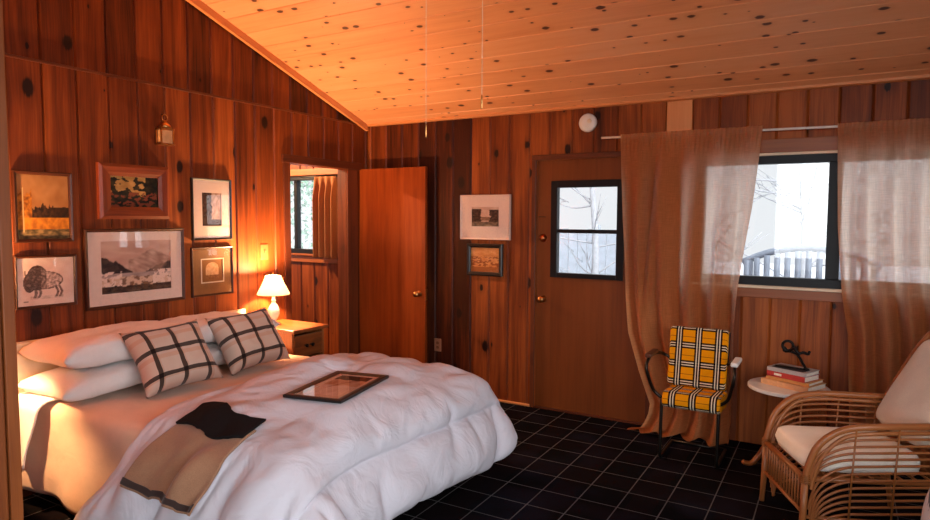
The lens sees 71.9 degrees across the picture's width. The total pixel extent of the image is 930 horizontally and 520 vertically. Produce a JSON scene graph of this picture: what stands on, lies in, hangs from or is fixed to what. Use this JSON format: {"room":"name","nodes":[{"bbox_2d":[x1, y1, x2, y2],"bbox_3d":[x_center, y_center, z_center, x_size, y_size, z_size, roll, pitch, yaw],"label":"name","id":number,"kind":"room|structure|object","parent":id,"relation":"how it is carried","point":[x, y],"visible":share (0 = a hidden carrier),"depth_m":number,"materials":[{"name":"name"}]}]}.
{"room":"cabin bedroom","nodes":[
{"label":"cabin bedroom","id":0,"kind":"room"},
{"bbox_2d":[0,303,9,519],"bbox_3d":[-2.208,-0.450,2.434,1.385,3.660,0.170,2,4,30],"label":"wall","id":1,"kind":"structure","parent":0,"point":[0,303],"depth_m":2.20,"materials":[{"name":"brown wood"}]},
{"bbox_2d":[0,0,23,519],"bbox_3d":[-1.610,-0.413,2.069,0.018,3.640,0.239,2,4,30],"label":"trim","id":2,"kind":"structure","parent":1,"relation":"attached to","point":[7,297],"depth_m":2.19,"materials":[{"name":"brown wood"}]},
{"bbox_2d":[2,0,366,496],"bbox_3d":[-2.563,-0.987,3.263,0.100,4.639,6.400,2,4,30],"label":"wall","id":3,"kind":"structure","parent":0,"point":[60,119],"depth_m":4.16,"materials":[{"name":"brown wood"}]},
{"bbox_2d":[11,170,73,242],"bbox_3d":[-2.344,-0.294,3.570,0.022,0.392,0.308,2,4,30],"label":"framed picture","id":4,"kind":"object","parent":3,"relation":"attached to","point":[42,202],"visible":1,"depth_m":3.56,"materials":[{"name":"paper"}]},
{"bbox_2d":[13,254,77,309],"bbox_3d":[-2.345,0.119,3.597,0.022,0.300,0.332,2,4,30],"label":"framed picture","id":5,"kind":"object","parent":3,"relation":"attached to","point":[40,281],"visible":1,"depth_m":3.59,"materials":[{"name":"white paper"}]},
{"bbox_2d":[96,162,169,218],"bbox_3d":[-2.068,-0.426,4.021,0.035,0.337,0.463,2,4,30],"label":"framed picture","id":6,"kind":"object","parent":3,"relation":"attached to","point":[124,191],"visible":1,"depth_m":4.00,"materials":[{"name":"red wood"}]},
{"bbox_2d":[110,176,157,206],"bbox_3d":[-2.075,-0.426,4.024,0.001,0.187,0.313,2,4,30],"label":"artwork","id":7,"kind":"object","parent":6,"relation":"attached to","point":[125,191],"depth_m":4.02},
{"bbox_2d":[82,228,184,310],"bbox_3d":[-2.071,0.043,4.063,0.022,0.485,0.662,2,4,30],"label":"framed picture","id":8,"kind":"object","parent":3,"relation":"attached to","point":[123,267],"visible":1,"depth_m":4.04,"materials":[{"name":"white paper"}]},
{"bbox_2d":[101,240,170,294],"bbox_3d":[-2.075,0.037,4.065,0.001,0.321,0.466,2,4,30],"label":"artwork","id":9,"kind":"object","parent":8,"relation":"attached to","point":[141,265],"depth_m":4.05},
{"bbox_2d":[155,114,174,145],"bbox_3d":[-1.949,-0.849,4.168,0.090,0.204,0.100,2,4,30],"label":"wall lantern","id":10,"kind":"object","parent":3,"relation":"attached to","point":[164,129],"visible":1,"depth_m":4.15,"materials":[{"name":"gold metal"}]},
{"bbox_2d":[5,53,356,124],"bbox_3d":[-2.522,-1.075,3.233,0.018,0.016,6.398,2,4,30],"label":"trim","id":11,"kind":"structure","parent":3,"relation":"attached to","point":[6,54],"depth_m":4.14,"materials":[{"name":"brown wood"}]},
{"bbox_2d":[190,177,231,239],"bbox_3d":[-1.784,-0.357,4.527,0.022,0.430,0.330,2,4,30],"label":"framed picture","id":12,"kind":"object","parent":3,"relation":"attached to","point":[211,199],"visible":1,"depth_m":4.52,"materials":[{"name":"white paper"}]},
{"bbox_2d":[202,192,221,225],"bbox_3d":[-1.788,-0.357,4.529,0.001,0.232,0.162,2,4,30],"label":"artwork","id":13,"kind":"object","parent":12,"relation":"attached to","point":[211,202],"depth_m":4.53},
{"bbox_2d":[190,246,233,297],"bbox_3d":[-1.790,0.079,4.550,0.022,0.345,0.345,2,4,30],"label":"framed picture","id":14,"kind":"object","parent":3,"relation":"attached to","point":[211,268],"visible":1,"depth_m":4.54,"materials":[{"name":"brown wood"}]},
{"bbox_2d":[202,259,222,281],"bbox_3d":[-1.793,0.074,4.552,0.001,0.157,0.177,2,4,30],"label":"artwork","id":15,"kind":"object","parent":14,"relation":"attached to","point":[212,270],"depth_m":4.55},
{"bbox_2d":[260,244,267,259],"bbox_3d":[-1.549,-0.062,4.961,0.014,0.120,0.074,2,4,30],"label":"light switch","id":16,"kind":"object","parent":3,"relation":"attached to","point":[263,247],"visible":1,"depth_m":4.96,"materials":[{"name":"beige plastic"}]},
{"bbox_2d":[186,0,367,130],"bbox_3d":[-2.509,-2.147,3.142,0.030,2.247,6.370,2,4,30],"label":"trim","id":17,"kind":"structure","parent":3,"relation":"attached to","point":[204,8],"depth_m":4.94,"materials":[{"name":"brown wood"}]},
{"bbox_2d":[281,154,361,353],"bbox_3d":[-1.252,0.156,5.578,0.124,2.050,0.970,2,4,30],"label":"trim","id":18,"kind":"structure","parent":3,"relation":"attached to","point":[347,176],"depth_m":5.81,"materials":[{"name":"brown wood"}]},
{"bbox_2d":[359,167,426,362],"bbox_3d":[-0.689,0.168,5.777,0.779,1.981,0.102,2,4,30],"label":"door","id":19,"kind":"structure","parent":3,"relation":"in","point":[392,201],"depth_m":5.76,"materials":[{"name":"brown wood"}]},
{"bbox_2d":[23,402,929,519],"bbox_3d":[-1.124,1.406,2.630,7.800,0.060,6.500,2,4,30],"label":"floor","id":20,"kind":"structure","parent":0,"point":[561,465],"depth_m":3.73,"materials":[{"name":"tile"}]},
{"bbox_2d":[16,309,245,392],"bbox_3d":[-1.187,0.876,3.631,2.035,0.868,1.590,2,4,30],"label":"bed","id":21,"kind":"object","parent":20,"relation":"on","point":[27,368],"visible":0.06,"depth_m":3.50,"materials":[{"name":"white fabric"}]},
{"bbox_2d":[22,354,308,515],"bbox_3d":[-1.299,0.965,3.708,1.621,0.506,1.636,2,4,30],"label":"sheet","id":22,"kind":"object","parent":21,"relation":"on","point":[75,447],"visible":0.25,"depth_m":3.25,"materials":[{"name":"white fabric"}]},
{"bbox_2d":[19,391,58,468],"bbox_3d":[-1.915,0.854,3.961,0.309,0.356,1.543,2,4,30],"label":"sheet","id":23,"kind":"object","parent":22,"relation":"on","point":[30,404],"visible":0.11,"depth_m":3.32,"materials":[{"name":"white fabric"}]},
{"bbox_2d":[18,359,141,401],"bbox_3d":[-1.986,0.630,3.607,0.480,0.173,0.778,2,4,30],"label":"bed pillow","id":24,"kind":"object","parent":23,"relation":"on","point":[61,383],"visible":0.56,"depth_m":3.36,"materials":[{"name":"white fabric"}]},
{"bbox_2d":[17,320,178,368],"bbox_3d":[-1.992,0.469,3.647,0.480,0.187,0.800,2,4,30],"label":"bed pillow","id":25,"kind":"object","parent":24,"relation":"on","point":[102,345],"visible":0.83,"depth_m":3.40,"materials":[{"name":"white fabric"}]},
{"bbox_2d":[206,342,226,364],"bbox_3d":[-1.624,0.592,4.228,0.480,0.149,0.700,2,4,30],"label":"bed pillow","id":26,"kind":"object","parent":23,"relation":"on","point":[215,350],"visible":0.09,"depth_m":3.99,"materials":[{"name":"white fabric"}]},
{"bbox_2d":[161,311,278,342],"bbox_3d":[-1.649,0.440,4.233,0.480,0.175,0.700,2,4,30],"label":"bed pillow","id":27,"kind":"object","parent":26,"relation":"on","point":[207,334],"visible":0.34,"depth_m":4.06,"materials":[{"name":"white fabric"}]},
{"bbox_2d":[119,319,223,398],"bbox_3d":[-1.623,0.536,3.569,0.297,0.343,0.475,3,5,35],"label":"plaid cushion","id":28,"kind":"object","parent":22,"relation":"on","point":[170,357],"visible":1,"depth_m":3.47,"materials":[{"name":"brown fabric"}]},
{"bbox_2d":[205,307,290,375],"bbox_3d":[-1.367,0.503,4.067,0.295,0.347,0.476,3,4,33],"label":"plaid cushion","id":29,"kind":"object","parent":22,"relation":"on","point":[245,340],"visible":1,"depth_m":3.95,"materials":[{"name":"brown fabric"}]},
{"bbox_2d":[74,352,517,519],"bbox_3d":[-0.616,0.924,3.319,1.382,0.766,2.099,2,4,30],"label":"duvet","id":30,"kind":"object","parent":21,"relation":"on","point":[425,429],"visible":0.91,"depth_m":2.85,"materials":[{"name":"white fabric"}]},
{"bbox_2d":[120,401,265,515],"bbox_3d":[-1.125,0.807,2.682,0.446,0.321,0.420,2,4,30],"label":"throw blanket","id":31,"kind":"object","parent":30,"relation":"on","point":[179,466],"visible":1,"depth_m":2.63,"materials":[{"name":"beige fabric"}]},
{"bbox_2d":[283,371,388,403],"bbox_3d":[-0.612,0.609,3.116,0.300,0.016,0.490,2,4,19],"label":"framed picture","id":32,"kind":"object","parent":30,"relation":"on","point":[338,387],"visible":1,"depth_m":3.09,"materials":[{"name":"black paint"}]},
{"bbox_2d":[305,375,372,395],"bbox_3d":[-0.608,0.612,3.130,0.184,0.001,0.366,2,4,19],"label":"artwork","id":33,"kind":"object","parent":32,"relation":"on","point":[342,384],"depth_m":3.13},
{"bbox_2d":[276,319,327,356],"bbox_3d":[-1.339,0.858,4.883,0.484,0.738,0.363,2,4,30],"label":"nightstand","id":34,"kind":"object","parent":20,"relation":"on","point":[300,338],"visible":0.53,"depth_m":4.75,"materials":[{"name":"brown wood"}]},
{"bbox_2d":[257,272,289,324],"bbox_3d":[-1.445,0.289,4.841,0.239,0.402,0.239,2,4,30],"label":"table lamp","id":35,"kind":"object","parent":34,"relation":"on","point":[273,285],"visible":0.88,"depth_m":4.78,"materials":[{"name":"white fabric"}]},
{"bbox_2d":[645,325,741,467],"bbox_3d":[1.496,0.876,4.187,0.562,0.824,0.416,2,4,30],"label":"plaid armchair","id":36,"kind":"object","parent":20,"relation":"on","point":[698,363],"visible":1,"depth_m":4.22,"materials":[{"name":"fabric"}]},
{"bbox_2d":[741,377,830,471],"bbox_3d":[2.044,1.041,4.055,0.494,0.509,0.517,2,4,30],"label":"side table","id":37,"kind":"object","parent":20,"relation":"on","point":[755,384],"visible":0.26,"depth_m":4.00,"materials":[{"name":"wood"}]},
{"bbox_2d":[761,377,825,391],"bbox_3d":[2.056,0.771,4.021,0.215,0.034,0.300,-2,4,-34],"label":"book","id":38,"kind":"object","parent":37,"relation":"on","point":[764,380],"visible":0.6,"depth_m":3.93,"materials":[{"name":"beige paper"}]},
{"bbox_2d":[766,375,823,386],"bbox_3d":[2.062,0.744,4.016,0.190,0.020,0.265,-2,5,-37],"label":"book","id":39,"kind":"object","parent":38,"relation":"on","point":[808,384],"visible":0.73,"depth_m":3.94,"materials":[{"name":"paper"}]},
{"bbox_2d":[767,370,819,382],"bbox_3d":[2.052,0.717,4.016,0.166,0.034,0.245,-2,4,-32],"label":"book","id":40,"kind":"object","parent":39,"relation":"on","point":[769,372],"visible":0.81,"depth_m":3.94,"materials":[{"name":"red paper"}]},
{"bbox_2d":[767,363,819,377],"bbox_3d":[2.053,0.687,4.014,0.165,0.025,0.245,-2,5,-35],"label":"book","id":41,"kind":"object","parent":40,"relation":"on","point":[797,372],"visible":0.93,"depth_m":3.96,"materials":[{"name":"white paper"}]},
{"bbox_2d":[775,340,810,370],"bbox_3d":[2.042,0.590,3.996,0.195,0.176,0.090,2,4,30],"label":"ornament","id":42,"kind":"object","parent":41,"relation":"on","point":[792,349],"visible":1,"depth_m":4.00,"materials":[{"name":"black metal"}]},
{"bbox_2d":[759,331,929,519],"bbox_3d":[2.053,0.822,3.225,0.896,1.063,0.602,1,4,6],"label":"rattan armchair","id":43,"kind":"object","parent":20,"relation":"on","point":[859,450],"visible":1,"depth_m":3.10,"materials":[{"name":"wicker"}]},
{"bbox_2d":[775,425,920,472],"bbox_3d":[1.915,0.955,3.247,0.560,0.134,0.470,1,4,6],"label":"seat cushion","id":44,"kind":"object","parent":43,"relation":"on","point":[797,441],"depth_m":3.09,"materials":[{"name":"white fabric"}]},
{"bbox_2d":[876,339,929,448],"bbox_3d":[2.314,0.655,3.189,0.331,0.482,0.460,1,4,5],"label":"cushion","id":45,"kind":"object","parent":43,"relation":"on","point":[906,399],"depth_m":3.23,"materials":[{"name":"fabric"}]},
{"bbox_2d":[921,488,929,519],"bbox_3d":[1.868,1.058,2.125,0.600,0.708,0.600,2,4,30],"label":"pouf","id":46,"kind":"object","parent":20,"relation":"on","point":[925,515],"visible":1,"depth_m":2.24,"materials":[{"name":"beige fabric"}]},
{"bbox_2d":[201,0,929,123],"bbox_3d":[-1.078,-2.127,2.349,7.900,2.298,6.596,2,4,30],"label":"ceiling","id":47,"kind":"structure","parent":0,"point":[383,61],"depth_m":4.17,"materials":[{"name":"brown wood"}]},
{"bbox_2d":[481,0,482,109],"bbox_3d":[0.050,-1.234,1.721,0.005,1.638,0.005,2,4,30],"label":"pull chain","id":48,"kind":"object","parent":47,"relation":"hanging from","point":[482,0],"visible":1,"depth_m":1.76,"materials":[{"name":"beige paint"}]},
{"bbox_2d":[290,79,929,447],"bbox_3d":[0.494,-0.017,5.307,7.800,2.467,0.100,2,4,30],"label":"wall","id":49,"kind":"structure","parent":0,"point":[482,323],"depth_m":5.25,"materials":[{"name":"brown wood"}]},
{"bbox_2d":[290,168,337,263],"bbox_3d":[-1.725,-0.450,6.536,1.340,0.930,0.110,2,4,30],"label":"window","id":50,"kind":"structure","parent":49,"relation":"in","point":[296,253],"depth_m":6.49,"materials":[{"name":"brown wood"}]},
{"bbox_2d":[290,175,337,260],"bbox_3d":[-1.512,-0.415,6.328,0.840,0.819,0.117,2,4,30],"label":"curtain","id":51,"kind":"object","parent":49,"relation":"attached to","point":[325,188],"visible":0.94,"depth_m":6.20,"materials":[{"name":"beige fabric"}]},
{"bbox_2d":[434,338,440,351],"bbox_3d":[-0.243,0.758,5.723,0.072,0.116,0.009,2,4,30],"label":"wall outlet","id":52,"kind":"object","parent":49,"relation":"attached to","point":[437,342],"visible":1,"depth_m":5.72,"materials":[{"name":"beige plastic"}]},
{"bbox_2d":[460,194,510,239],"bbox_3d":[0.168,-0.360,5.401,0.474,0.378,0.030,2,4,30],"label":"framed picture","id":53,"kind":"object","parent":49,"relation":"attached to","point":[482,217],"visible":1,"depth_m":5.40,"materials":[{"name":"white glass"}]},
{"bbox_2d":[472,207,498,226],"bbox_3d":[0.171,-0.365,5.406,0.260,0.164,0.001,2,4,30],"label":"artwork","id":54,"kind":"object","parent":53,"relation":"attached to","point":[481,216],"depth_m":5.40},
{"bbox_2d":[467,243,503,276],"bbox_3d":[0.166,-0.002,5.425,0.340,0.272,0.030,2,4,30],"label":"framed picture","id":55,"kind":"object","parent":49,"relation":"attached to","point":[482,259],"visible":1,"depth_m":5.42,"materials":[{"name":"orange paper"}]},
{"bbox_2d":[471,247,498,272],"bbox_3d":[0.169,-0.002,5.430,0.272,0.204,0.001,2,4,30],"label":"artwork","id":56,"kind":"object","parent":55,"relation":"attached to","point":[482,259],"depth_m":5.43},
{"bbox_2d":[498,399,529,406],"bbox_3d":[0.289,1.189,5.432,0.570,0.022,0.022,2,4,30],"label":"baseboard","id":57,"kind":"structure","parent":49,"relation":"attached to","point":[500,400],"depth_m":5.35,"materials":[{"name":"brown wood"}]},
{"bbox_2d":[579,114,596,131],"bbox_3d":[0.937,-1.049,4.906,0.140,0.140,0.035,2,4,30],"label":"smoke detector","id":58,"kind":"object","parent":49,"relation":"attached to","point":[587,122],"visible":1,"depth_m":4.89,"materials":[{"name":"white plastic"}]},
{"bbox_2d":[534,157,644,424],"bbox_3d":[0.972,0.223,5.000,0.908,2.013,0.135,2,4,30],"label":"door","id":59,"kind":"structure","parent":49,"relation":"in","point":[586,365],"depth_m":5.04,"materials":[{"name":"brown wood"}]},
{"bbox_2d":[529,151,649,418],"bbox_3d":[0.966,0.203,4.976,0.995,2.055,0.020,2,4,30],"label":"trim","id":60,"kind":"structure","parent":49,"relation":"attached to","point":[535,158],"depth_m":5.18,"materials":[{"name":"brown wood"}]},
{"bbox_2d":[367,74,929,126],"bbox_3d":[1.456,-1.159,4.588,5.500,0.044,0.050,2,4,30],"label":"trim","id":61,"kind":"structure","parent":49,"relation":"attached to","point":[917,77],"depth_m":4.54,"materials":[{"name":"brown wood"}]},
{"bbox_2d":[667,100,692,130],"bbox_3d":[1.530,-0.954,4.583,0.174,0.362,0.004,2,4,30],"label":"trim","id":62,"kind":"structure","parent":49,"relation":"attached to","point":[679,113],"depth_m":4.58,"materials":[{"name":"brown wood"}]},
{"bbox_2d":[601,125,837,139],"bbox_3d":[2.191,-0.849,4.153,2.670,0.045,0.093,2,4,30],"label":"curtain rod","id":63,"kind":"object","parent":49,"relation":"attached to","point":[831,126],"visible":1,"depth_m":4.14,"materials":[{"name":"white plastic"}]},
{"bbox_2d":[621,126,762,446],"bbox_3d":[1.509,0.172,4.466,0.943,2.140,0.240,2,4,30],"label":"curtain","id":64,"kind":"object","parent":63,"relation":"hanging from","point":[688,195],"visible":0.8,"depth_m":4.50,"materials":[{"name":"fabric"}]},
{"bbox_2d":[838,118,929,475],"bbox_3d":[2.767,0.234,3.803,1.044,2.135,0.124,2,4,30],"label":"curtain","id":65,"kind":"object","parent":63,"relation":"hanging from","point":[884,166],"visible":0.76,"depth_m":3.92,"materials":[{"name":"fabric"}]},
{"bbox_2d":[737,136,842,302],"bbox_3d":[2.429,-0.260,4.119,2.000,1.065,0.115,2,4,30],"label":"window","id":66,"kind":"structure","parent":49,"relation":"in","point":[824,149],"depth_m":4.19,"materials":[{"name":"black metal"}]},
{"bbox_2d":[577,258,824,278],"bbox_3d":[7.272,0.886,14.244,34.000,0.375,22.000,2,4,30],"label":"snowy ground","id":67,"kind":"structure","parent":0,"point":[792,267],"depth_m":20.66,"materials":[{"name":"white snow"}]},
{"bbox_2d":[290,181,313,248],"bbox_3d":[-3.108,-0.596,11.905,2.644,3.309,2.380,2,4,30],"label":"evergreen","id":68,"kind":"object","parent":67,"relation":"on","point":[308,193],"visible":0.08,"depth_m":11.87,"materials":[{"name":"green plant"}]},
{"bbox_2d":[559,225,615,274],"bbox_3d":[1.322,0.248,10.883,5.450,1.700,0.120,2,4,30],"label":"fence","id":69,"kind":"object","parent":67,"relation":"on","point":[607,255],"visible":0.03,"depth_m":10.43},
{"bbox_2d":[559,187,615,273],"bbox_3d":[1.821,-0.831,9.372,2.790,4.061,1.360,1,4,14],"label":"bare tree","id":70,"kind":"object","parent":67,"relation":"on","point":[594,213],"visible":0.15,"depth_m":9.26,"materials":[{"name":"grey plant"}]},
{"bbox_2d":[744,182,792,249],"bbox_3d":[3.610,-0.800,10.351,2.939,3.788,1.612,2,4,30],"label":"bare tree","id":71,"kind":"object","parent":67,"relation":"on","point":[758,197],"visible":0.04,"depth_m":10.26,"materials":[{"name":"grey plant"}]},
{"bbox_2d":[743,163,828,277],"bbox_3d":[4.568,-1.092,8.735,3.250,4.591,1.319,3,5,38],"label":"bare tree","id":72,"kind":"object","parent":67,"relation":"on","point":[805,238],"visible":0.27,"depth_m":8.62,"materials":[{"name":"white plant"}]},
{"bbox_2d":[742,245,840,278],"bbox_3d":[2.898,0.704,5.473,1.104,1.650,0.530,2,4,30],"label":"railing","id":73,"kind":"object","parent":67,"relation":"on","point":[747,261],"visible":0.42,"depth_m":5.69,"materials":[{"name":"grey paint"}]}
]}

